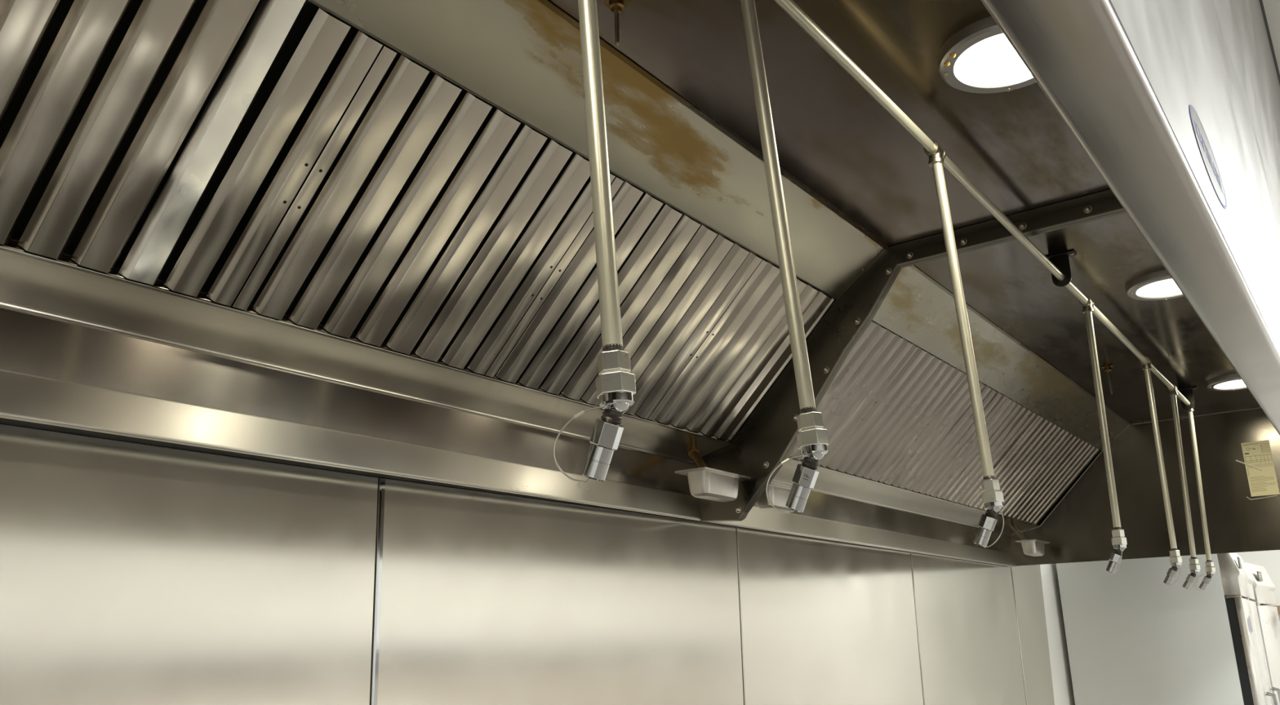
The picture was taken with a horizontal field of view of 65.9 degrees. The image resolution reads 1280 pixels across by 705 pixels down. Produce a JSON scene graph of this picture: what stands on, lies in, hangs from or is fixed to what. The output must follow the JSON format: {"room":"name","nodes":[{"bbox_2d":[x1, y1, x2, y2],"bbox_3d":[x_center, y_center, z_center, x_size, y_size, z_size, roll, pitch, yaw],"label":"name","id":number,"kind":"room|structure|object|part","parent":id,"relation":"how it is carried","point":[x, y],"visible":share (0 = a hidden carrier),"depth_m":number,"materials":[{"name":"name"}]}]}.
{"room":"commercial kitchen","nodes":[
{"label":"commercial kitchen","id":0,"kind":"room"},
{"bbox_2d":[0,423,1054,704],"bbox_3d":[0.590,1.028,3.410,0.260,3.320,12.800,-13,-20,35],"label":"wall","id":1,"kind":"structure","parent":0,"point":[131,573],"depth_m":2.02,"materials":[{"name":"silver metal"}]},
{"bbox_3d":[-1.797,0.390,0.182,0.004,1.225,4.283,-13,-20,35],"label":"wall panel","id":2,"kind":"part","parent":1,"relation":"part of","materials":[{"name":"metal"}]},
{"bbox_3d":[-0.107,0.973,2.293,0.043,1.225,1.291,-13,-20,35],"label":"wall panel","id":3,"kind":"part","parent":1,"relation":"part of","materials":[{"name":"metal"}]},
{"bbox_2d":[0,0,1279,521],"bbox_3d":[-0.515,-0.441,0.880,1.531,0.742,4.093,-13,-20,35],"label":"exhaust hood","id":4,"kind":"object","parent":1,"relation":"attached to","point":[1104,127],"visible":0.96,"depth_m":1.68,"materials":[{"name":"metal"}]},
{"bbox_2d":[0,0,382,306],"bbox_3d":[-0.684,-0.332,1.296,0.373,0.363,0.545,-13,-20,35],"label":"filter","id":5,"kind":"object","parent":4,"relation":"attached to","point":[168,142],"visible":0.99,"depth_m":1.34,"materials":[{"name":"silver metal"}]},
{"bbox_3d":[-0.521,-0.268,1.481,0.037,0.014,0.471,20,-70,-50],"label":"rail","id":6,"kind":"part","parent":5,"relation":"part of","materials":[{"name":"metal"}]},
{"bbox_3d":[-1.091,0.031,1.196,0.076,0.004,4.065,-13,-20,35],"label":"standoff plate","id":7,"kind":"part","parent":4,"relation":"part of","materials":[{"name":"silver metal"}]},
{"bbox_3d":[-1.057,-0.079,1.200,0.010,0.099,4.065,-13,-20,35],"label":"panel","id":8,"kind":"part","parent":4,"relation":"part of","materials":[{"name":"metal"}]},
{"bbox_2d":[231,42,615,374],"bbox_3d":[-0.355,-0.215,1.717,0.373,0.362,0.545,-13,-20,35],"label":"filter","id":9,"kind":"object","parent":4,"relation":"attached to","point":[430,219],"visible":0.91,"depth_m":1.67,"materials":[{"name":"metal"}]},
{"bbox_3d":[-0.499,-0.260,1.510,0.033,0.014,0.471,20,-70,-50],"label":"rail","id":10,"kind":"part","parent":9,"relation":"part of","materials":[{"name":"metal"}]},
{"bbox_3d":[-0.193,-0.151,1.903,0.037,0.014,0.471,20,-70,-50],"label":"rail","id":11,"kind":"part","parent":9,"relation":"part of","materials":[{"name":"metal"}]},
{"bbox_3d":[-0.631,-0.624,1.019,0.176,0.108,4.065,-13,-20,35],"label":"panel","id":12,"kind":"part","parent":4,"relation":"part of","materials":[{"name":"metal"}]},
{"bbox_2d":[603,0,630,45],"bbox_3d":[-0.035,-0.506,1.511,0.041,0.082,0.042,-13,-20,35],"label":"probe","id":13,"kind":"object","parent":4,"relation":"hanging from","point":[616,6],"visible":1,"depth_m":1.51,"materials":[{"name":"gold metal"}]},
{"bbox_3d":[-0.035,-0.496,1.508,0.007,0.060,0.007,-13,-20,35],"label":"probe rod","id":14,"kind":"part","parent":13,"relation":"part of","materials":[{"name":"metal"}]},
{"bbox_2d":[484,173,761,419],"bbox_3d":[-0.026,-0.098,2.139,0.373,0.363,0.545,-13,-20,35],"label":"filter","id":15,"kind":"object","parent":4,"relation":"attached to","point":[677,277],"visible":0.88,"depth_m":2.10,"materials":[{"name":"metal"}]},
{"bbox_3d":[-0.170,-0.143,1.931,0.033,0.014,0.471,20,-70,-50],"label":"rail","id":16,"kind":"part","parent":15,"relation":"part of","materials":[{"name":"metal"}]},
{"bbox_3d":[0.136,-0.035,2.324,0.037,0.014,0.471,20,-70,-50],"label":"rail","id":17,"kind":"part","parent":15,"relation":"part of","materials":[{"name":"metal"}]},
{"bbox_2d":[688,449,707,467],"bbox_3d":[0.159,0.291,2.622,0.029,0.096,0.114,5,-17,-20],"label":"tube","id":18,"kind":"object","parent":4,"relation":"attached to","point":[694,454],"visible":0.69,"depth_m":2.63,"materials":[{"name":"gold metal"}]},
{"bbox_2d":[674,466,751,502],"bbox_3d":[0.193,0.349,2.573,0.096,0.065,0.224,-13,-20,35],"label":"cup","id":19,"kind":"object","parent":18,"relation":"attached to","point":[704,482],"visible":1,"depth_m":2.52,"materials":[{"name":"metal"}]},
{"bbox_2d":[648,257,835,441],"bbox_3d":[0.258,0.002,2.503,0.373,0.362,0.396,-13,-20,35],"label":"filter","id":20,"kind":"object","parent":4,"relation":"attached to","point":[748,349],"visible":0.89,"depth_m":2.47,"materials":[{"name":"silver metal"}]},
{"bbox_3d":[0.159,-0.027,2.353,0.033,0.014,0.471,20,-70,-50],"label":"rail","id":21,"kind":"part","parent":20,"relation":"part of","materials":[{"name":"metal"}]},
{"bbox_3d":[0.380,0.052,2.636,0.022,0.014,0.471,20,-70,-50],"label":"rail","id":22,"kind":"part","parent":20,"relation":"part of","materials":[{"name":"metal"}]},
{"bbox_3d":[-0.264,-0.766,0.771,0.778,0.010,4.065,-13,-20,35],"label":"ceiling panel","id":23,"kind":"part","parent":4,"relation":"part of","materials":[{"name":"metal"}]},
{"bbox_2d":[936,16,1036,93],"bbox_3d":[0.620,-0.502,1.673,0.224,0.026,0.224,-13,-20,35],"label":"lamp","id":24,"kind":"object","parent":4,"relation":"attached to","point":[979,58],"visible":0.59,"depth_m":1.68,"materials":[{"name":"glass"}]},
{"bbox_3d":[0.074,-0.547,0.448,0.056,0.646,4.065,-13,-20,35],"label":"panel","id":25,"kind":"part","parent":4,"relation":"part of","materials":[{"name":"metal"}]},
{"bbox_2d":[1189,104,1226,208],"bbox_3d":[0.518,-0.175,0.898,0.001,0.066,0.202,-13,-20,35],"label":"sticker","id":26,"kind":"object","parent":4,"relation":"attached to","point":[1203,144],"visible":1,"depth_m":0.89,"materials":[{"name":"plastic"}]},
{"bbox_2d":[1213,0,1279,210],"bbox_3d":[0.953,-0.869,1.696,0.068,0.634,6.907,-13,-20,35],"label":"wall","id":27,"kind":"structure","parent":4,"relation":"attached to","point":[1242,21],"depth_m":2.25,"materials":[{"name":"paint"}]},
{"bbox_3d":[0.693,1.246,3.280,0.004,1.225,1.309,-13,-20,35],"label":"wall panel","id":28,"kind":"part","parent":1,"relation":"part of","materials":[{"name":"metal"}]},
{"bbox_3d":[1.472,1.519,4.267,0.004,1.225,1.296,-13,-20,35],"label":"wall panel","id":29,"kind":"part","parent":1,"relation":"part of","materials":[{"name":"metal"}]},
{"bbox_2d":[695,151,1279,567],"bbox_3d":[1.584,0.289,3.523,1.472,0.742,2.840,-13,-20,35],"label":"exhaust hood","id":30,"kind":"object","parent":1,"relation":"attached to","point":[1028,332],"visible":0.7,"depth_m":3.69,"materials":[{"name":"metal"}]},
{"bbox_2d":[755,481,794,513],"bbox_3d":[0.390,0.419,2.825,0.096,0.065,0.224,-13,-20,35],"label":"cup","id":31,"kind":"object","parent":30,"relation":"attached to","point":[778,494],"visible":0.45,"depth_m":2.77,"materials":[{"name":"metal"}]},
{"bbox_2d":[788,320,918,466],"bbox_3d":[0.574,0.114,2.908,0.373,0.362,0.430,-13,-20,35],"label":"filter","id":32,"kind":"object","parent":30,"relation":"attached to","point":[879,354],"visible":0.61,"depth_m":2.93,"materials":[{"name":"silver metal"}]},
{"bbox_3d":[0.706,0.167,3.054,0.023,0.014,0.471,20,-70,-50],"label":"rail","id":33,"kind":"part","parent":32,"relation":"part of","materials":[{"name":"metal"}]},
{"bbox_3d":[0.569,0.110,2.912,0.430,0.037,0.473,20,-70,-50],"label":"filter frame","id":34,"kind":"part","parent":32,"relation":"part of","materials":[{"name":"black"}]},
{"bbox_3d":[1.013,0.655,3.853,0.010,0.099,2.820,-13,-20,35],"label":"panel","id":35,"kind":"part","parent":30,"relation":"part of","materials":[{"name":"metal"}]},
{"bbox_2d":[826,346,966,482],"bbox_3d":[0.834,0.206,3.241,0.373,0.362,0.430,-13,-20,35],"label":"filter","id":36,"kind":"object","parent":30,"relation":"attached to","point":[926,383],"visible":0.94,"depth_m":3.22,"materials":[{"name":"metal"}]},
{"bbox_3d":[0.966,0.260,3.387,0.023,0.014,0.471,20,-70,-50],"label":"rail","id":37,"kind":"part","parent":36,"relation":"part of","materials":[{"name":"metal"}]},
{"bbox_3d":[0.829,0.202,3.245,0.430,0.037,0.473,20,-70,-50],"label":"filter frame","id":38,"kind":"part","parent":36,"relation":"part of","materials":[{"name":"black"}]},
{"bbox_2d":[883,373,1007,495],"bbox_3d":[1.094,0.299,3.574,0.373,0.362,0.430,-13,-20,35],"label":"filter","id":39,"kind":"object","parent":30,"relation":"attached to","point":[952,430],"visible":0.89,"depth_m":3.55,"materials":[{"name":"metal"}]},
{"bbox_3d":[1.226,0.352,3.720,0.023,0.014,0.471,20,-70,-50],"label":"rail","id":40,"kind":"part","parent":39,"relation":"part of","materials":[{"name":"metal"}]},
{"bbox_2d":[929,395,1040,506],"bbox_3d":[1.353,0.391,3.907,0.373,0.362,0.430,-13,-20,35],"label":"filter","id":41,"kind":"object","parent":30,"relation":"attached to","point":[1012,422],"visible":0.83,"depth_m":3.88,"materials":[{"name":"metal"}]},
{"bbox_3d":[1.486,0.444,4.053,0.023,0.014,0.471,20,-70,-50],"label":"rail","id":42,"kind":"part","parent":41,"relation":"part of","materials":[{"name":"metal"}]},
{"bbox_3d":[1.440,0.110,3.672,0.176,0.108,2.820,-13,-20,35],"label":"panel","id":43,"kind":"part","parent":30,"relation":"part of","materials":[{"name":"metal"}]},
{"bbox_2d":[1010,525,1026,540],"bbox_3d":[1.795,0.856,4.679,0.026,0.104,0.150,0,-16,-3],"label":"tube","id":44,"kind":"object","parent":30,"relation":"attached to","point":[1018,532],"visible":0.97,"depth_m":4.67,"materials":[{"name":"metal"}]},
{"bbox_2d":[1015,539,1049,556],"bbox_3d":[1.850,0.921,4.644,0.096,0.065,0.224,-13,-20,35],"label":"cup","id":45,"kind":"object","parent":44,"relation":"attached to","point":[1034,548],"visible":1,"depth_m":4.59,"materials":[{"name":"metal"}]},
{"bbox_2d":[968,415,1069,515],"bbox_3d":[1.613,0.483,4.240,0.373,0.363,0.430,-13,-20,35],"label":"filter","id":46,"kind":"object","parent":30,"relation":"attached to","point":[1045,437],"visible":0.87,"depth_m":4.22,"materials":[{"name":"metal"}]},
{"bbox_3d":[1.746,0.536,4.386,0.023,0.014,0.471,20,-70,-50],"label":"rail","id":47,"kind":"part","parent":46,"relation":"part of","materials":[{"name":"metal"}]},
{"bbox_2d":[1002,432,1099,524],"bbox_3d":[1.909,0.588,4.618,0.373,0.363,0.545,-13,-20,35],"label":"filter","id":48,"kind":"object","parent":30,"relation":"attached to","point":[1072,456],"visible":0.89,"depth_m":4.59,"materials":[{"name":"silver metal"}]},
{"bbox_3d":[1.764,0.543,4.411,0.033,0.014,0.471,20,-70,-50],"label":"rail","id":49,"kind":"part","parent":48,"relation":"part of","materials":[{"name":"metal"}]},
{"bbox_3d":[2.071,0.651,4.803,0.037,0.014,0.471,20,-70,-50],"label":"rail","id":50,"kind":"part","parent":48,"relation":"part of","materials":[{"name":"metal"}]},
{"bbox_2d":[1045,249,1076,287],"bbox_3d":[1.100,-0.213,2.582,0.084,0.086,0.034,-13,-20,35],"label":"hanger","id":51,"kind":"object","parent":30,"relation":"attached to","point":[1060,260],"visible":0.77,"depth_m":2.58,"materials":[{"name":"black metal"}]},
{"bbox_2d":[773,0,1194,412],"bbox_3d":[0.814,-0.290,2.208,0.029,0.042,4.856,-13,-20,35],"label":"supply pipe","id":52,"kind":"object","parent":51,"relation":"hanging from","point":[935,153],"visible":0.93,"depth_m":1.88,"materials":[{"name":"metal"}]},
{"bbox_2d":[553,0,635,483],"bbox_3d":[-0.046,-0.239,0.970,0.076,0.734,0.040,-4,-17,8],"label":"drop nozzle","id":53,"kind":"object","parent":52,"relation":"hanging from","point":[615,386],"visible":1,"depth_m":0.90,"materials":[{"name":"grey metal"}]},
{"bbox_2d":[740,0,828,513],"bbox_3d":[0.177,-0.168,1.234,0.076,0.731,0.037,-6,-17,17],"label":"drop nozzle","id":54,"kind":"object","parent":52,"relation":"attached to","point":[812,440],"visible":1,"depth_m":1.19,"materials":[{"name":"grey metal"}]},
{"bbox_2d":[932,162,1004,547],"bbox_3d":[0.591,-0.018,1.780,0.058,0.727,0.036,-13,-20,35],"label":"drop nozzle","id":55,"kind":"object","parent":52,"relation":"hanging from","point":[992,497],"visible":1,"depth_m":1.75,"materials":[{"name":"grey metal"}]},
{"bbox_2d":[1084,311,1127,573],"bbox_3d":[1.244,0.230,2.680,0.062,0.724,0.032,-13,-20,35],"label":"drop nozzle","id":56,"kind":"object","parent":52,"relation":"hanging from","point":[1119,543],"visible":1,"depth_m":2.65,"materials":[{"name":"grey metal"}]},
{"bbox_2d":[1143,368,1182,586],"bbox_3d":[1.726,0.404,3.299,0.066,0.729,0.035,-13,-20,35],"label":"drop nozzle","id":57,"kind":"object","parent":52,"relation":"hanging from","point":[1175,561],"visible":1,"depth_m":3.27,"materials":[{"name":"grey metal"}]},
{"bbox_2d":[1170,395,1200,589],"bbox_3d":[2.012,0.510,3.685,0.089,0.727,0.035,-13,-20,35],"label":"drop nozzle","id":58,"kind":"object","parent":52,"relation":"hanging from","point":[1194,566],"visible":1,"depth_m":3.65,"materials":[{"name":"grey metal"}]},
{"bbox_2d":[1187,411,1215,590],"bbox_3d":[2.230,0.587,3.977,0.103,0.720,0.035,-10,-18,27],"label":"drop nozzle","id":59,"kind":"object","parent":52,"relation":"attached to","point":[1210,570],"visible":0.99,"depth_m":3.94,"materials":[{"name":"grey metal"}]},
{"bbox_3d":[1.100,-0.211,2.582,0.048,0.083,0.004,-13,-20,35],"label":"drop plate","id":60,"kind":"part","parent":51,"relation":"part of","materials":[{"name":"black metal"}]},
{"bbox_3d":[1.099,-0.253,2.594,0.084,0.004,0.034,-13,-20,35],"label":"ceiling plate","id":61,"kind":"part","parent":51,"relation":"part of","materials":[{"name":"black metal"}]},
{"bbox_3d":[1.807,-0.032,3.425,0.778,0.010,2.820,-13,-20,35],"label":"ceiling panel","id":62,"kind":"part","parent":30,"relation":"part of","materials":[{"name":"metal"}]},
{"bbox_2d":[1101,364,1113,394],"bbox_3d":[1.746,0.103,3.672,0.041,0.107,0.042,-13,-20,35],"label":"probe","id":63,"kind":"object","parent":30,"relation":"hanging from","point":[1107,368],"visible":1,"depth_m":3.67,"materials":[{"name":"gold metal"}]},
{"bbox_3d":[1.746,0.113,3.669,0.007,0.085,0.007,-13,-20,35],"label":"probe rod","id":64,"kind":"part","parent":63,"relation":"part of","materials":[{"name":"metal"}]},
{"bbox_3d":[2.431,0.588,4.609,1.471,0.718,0.020,-13,-20,35],"label":"panel","id":65,"kind":"part","parent":30,"relation":"part of","materials":[{"name":"metal"}]},
{"bbox_2d":[1124,270,1183,300],"bbox_3d":[1.501,-0.191,2.802,0.224,0.024,0.224,-13,-20,35],"label":"lamp","id":66,"kind":"object","parent":30,"relation":"attached to","point":[1159,285],"visible":0.58,"depth_m":2.80,"materials":[{"name":"glass"}]},
{"bbox_2d":[1177,386,1197,409],"bbox_3d":[2.239,0.191,4.042,0.084,0.086,0.034,-13,-20,35],"label":"hanger","id":67,"kind":"object","parent":30,"relation":"attached to","point":[1187,393],"visible":0.8,"depth_m":4.04,"materials":[{"name":"black metal"}]},
{"bbox_3d":[2.238,0.151,4.054,0.084,0.004,0.034,-13,-20,35],"label":"ceiling plate","id":68,"kind":"part","parent":67,"relation":"part of","materials":[{"name":"black metal"}]},
{"bbox_2d":[1204,373,1247,391],"bbox_3d":[2.372,0.118,3.919,0.224,0.024,0.224,-13,-20,35],"label":"lamp","id":69,"kind":"object","parent":30,"relation":"attached to","point":[1233,382],"visible":0.66,"depth_m":3.91,"materials":[{"name":"glass"}]},
{"bbox_2d":[1240,440,1279,497],"bbox_3d":[2.744,0.512,4.371,0.108,0.240,0.002,-13,-20,35],"label":"label","id":70,"kind":"object","parent":30,"relation":"attached to","point":[1258,455],"visible":1,"depth_m":4.37,"materials":[{"name":"beige paper"}]},
{"bbox_2d":[1235,459,1262,471],"bbox_3d":[2.711,0.502,4.397,0.095,0.061,0.006,-13,-20,35],"label":"tape","id":71,"kind":"object","parent":70,"relation":"attached to","point":[1236,460],"visible":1,"depth_m":4.39,"materials":[{"name":"white plastic"}]},
{"bbox_3d":[2.013,1.626,4.984,0.004,1.400,0.566,-13,-20,35],"label":"wall panel","id":72,"kind":"part","parent":1,"relation":"part of","materials":[{"name":"metal"}]},
{"bbox_2d":[1040,564,1075,704],"bbox_3d":[2.382,2.091,5.352,0.007,2.100,0.800,-13,-20,35],"label":"trim","id":73,"kind":"structure","parent":1,"relation":"attached to","point":[1063,691],"depth_m":5.36,"materials":[{"name":"white paint"}]},
{"bbox_2d":[1235,550,1279,621],"bbox_3d":[6.520,1.929,6.907,5.400,3.320,0.100,-13,-20,35],"label":"wall","id":74,"kind":"structure","parent":0,"point":[1269,560],"depth_m":8.00,"materials":[{"name":"white paint"}]},
{"bbox_2d":[1268,605,1279,615],"bbox_3d":[5.165,2.002,7.683,0.680,0.070,0.298,-13,-20,35],"label":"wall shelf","id":75,"kind":"object","parent":74,"relation":"attached to","point":[1277,606],"visible":0.02,"depth_m":7.66,"materials":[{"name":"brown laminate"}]},
{"bbox_2d":[1262,0,1279,73],"bbox_3d":[2.679,-1.085,2.429,5.500,0.100,12.900,-13,-20,35],"label":"ceiling","id":76,"kind":"structure","parent":0,"point":[1272,7],"depth_m":2.75,"materials":[{"name":"white paint"}]},
{"bbox_2d":[1258,0,1279,84],"bbox_3d":[0.970,-1.184,1.769,0.021,0.010,6.907,-13,-20,35],"label":"trim","id":77,"kind":"structure","parent":76,"relation":"attached to","point":[1260,1],"depth_m":2.81,"materials":[{"name":"black rubber"}]},
{"bbox_3d":[2.747,2.197,1.468,5.500,0.100,12.900,-13,-20,35],"label":"floor","id":78,"kind":"structure","parent":0,"visible":0},
{"bbox_2d":[1056,552,1279,704],"bbox_3d":[3.030,2.145,5.440,0.909,2.020,1.140,-12,-19,32],"label":"refrigerator","id":79,"kind":"object","parent":78,"relation":"on","point":[1133,637],"visible":0.92,"depth_m":5.16,"materials":[{"name":"metal"}]},
{"bbox_3d":[3.323,1.233,5.489,0.086,0.254,1.134,-12,-19,32],"label":"header panel","id":80,"kind":"part","parent":79,"relation":"part of","materials":[{"name":"metal"}]},
{"bbox_3d":[3.195,2.113,4.976,0.032,1.694,0.562,-12,-19,32],"label":"door","id":81,"kind":"part","parent":79,"relation":"part of","materials":[{"name":"metal"}]},
{"bbox_3d":[3.512,2.239,5.428,0.032,1.694,0.562,-12,-19,32],"label":"door","id":82,"kind":"part","parent":79,"relation":"part of","materials":[{"name":"metal"}]},
{"bbox_3d":[3.353,1.963,5.196,0.050,0.341,0.021,-12,-19,32],"label":"handle","id":83,"kind":"part","parent":79,"relation":"part of","materials":[{"name":"silver metal"}]},
{"bbox_3d":[3.670,2.089,5.648,0.050,0.341,0.021,-12,-19,32],"label":"handle","id":84,"kind":"part","parent":79,"relation":"part of","materials":[{"name":"silver metal"}]},
{"bbox_2d":[1244,562,1279,704],"bbox_3d":[3.673,2.376,6.228,0.849,1.995,0.660,-14,-21,38],"label":"refrigerator","id":85,"kind":"object","parent":78,"relation":"on","point":[1264,588],"visible":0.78,"depth_m":6.09,"materials":[{"name":"metal"}]},
{"bbox_3d":[3.919,1.469,6.261,0.086,0.247,0.654,-14,-21,38],"label":"header panel","id":86,"kind":"part","parent":85,"relation":"part of","materials":[{"name":"metal"}]},
{"bbox_3d":[3.948,2.400,5.977,0.032,1.676,0.648,-14,-21,38],"label":"door","id":87,"kind":"part","parent":85,"relation":"part of","materials":[{"name":"metal"}]}
]}

